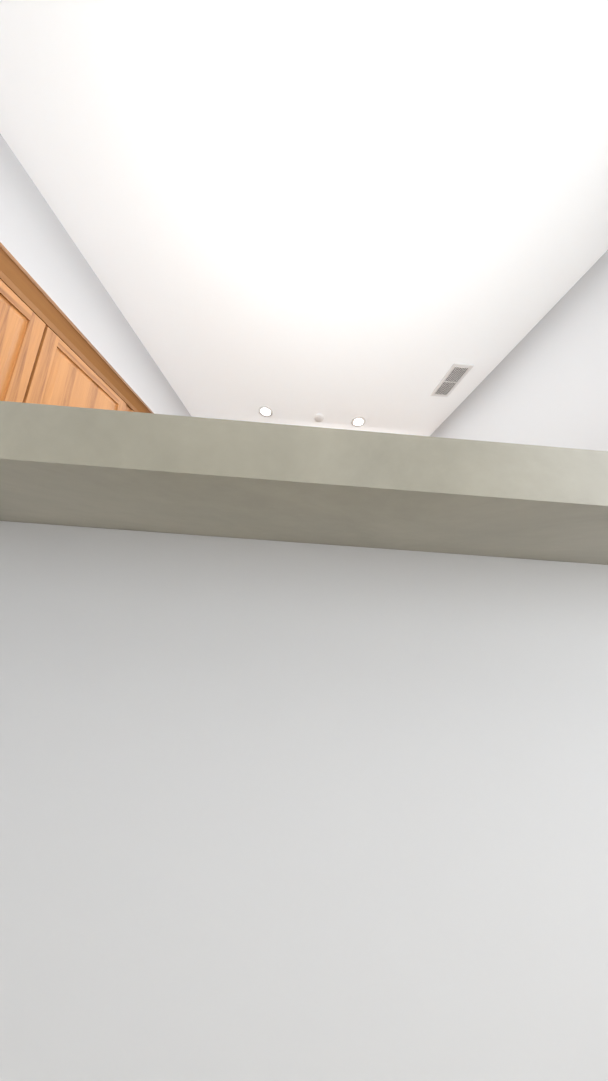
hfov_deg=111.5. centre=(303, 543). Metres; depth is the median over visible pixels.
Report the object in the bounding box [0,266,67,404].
upper cabinet
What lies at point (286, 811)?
wall
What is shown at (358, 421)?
recessed light
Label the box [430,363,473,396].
ceiling vent
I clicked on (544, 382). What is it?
wall
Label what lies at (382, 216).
ceiling
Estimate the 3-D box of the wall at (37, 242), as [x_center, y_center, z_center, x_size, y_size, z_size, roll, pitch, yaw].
[-1.676,-0.521,1.032,0.100,3.040,7.590,4,-8,-1]
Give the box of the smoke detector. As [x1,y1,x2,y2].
[314,414,323,421]
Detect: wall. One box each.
[0,134,191,416]
[0,521,607,1080]
[430,250,607,450]
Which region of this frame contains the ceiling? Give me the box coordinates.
[0,0,607,435]
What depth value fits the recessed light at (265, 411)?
2.71 m
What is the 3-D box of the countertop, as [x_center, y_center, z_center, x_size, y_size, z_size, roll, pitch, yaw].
[-0.383,-0.053,0.357,2.518,0.040,0.463,4,-8,-1]
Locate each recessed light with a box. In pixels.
[258,406,272,416]
[351,416,365,426]
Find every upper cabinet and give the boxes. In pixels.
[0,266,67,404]
[48,338,135,411]
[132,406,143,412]
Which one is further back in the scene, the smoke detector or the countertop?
the smoke detector
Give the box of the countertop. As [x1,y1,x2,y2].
[0,401,607,564]
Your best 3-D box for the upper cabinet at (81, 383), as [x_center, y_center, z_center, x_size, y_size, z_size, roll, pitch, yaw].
[-1.450,-0.735,1.192,0.322,0.700,0.567,4,-8,-1]

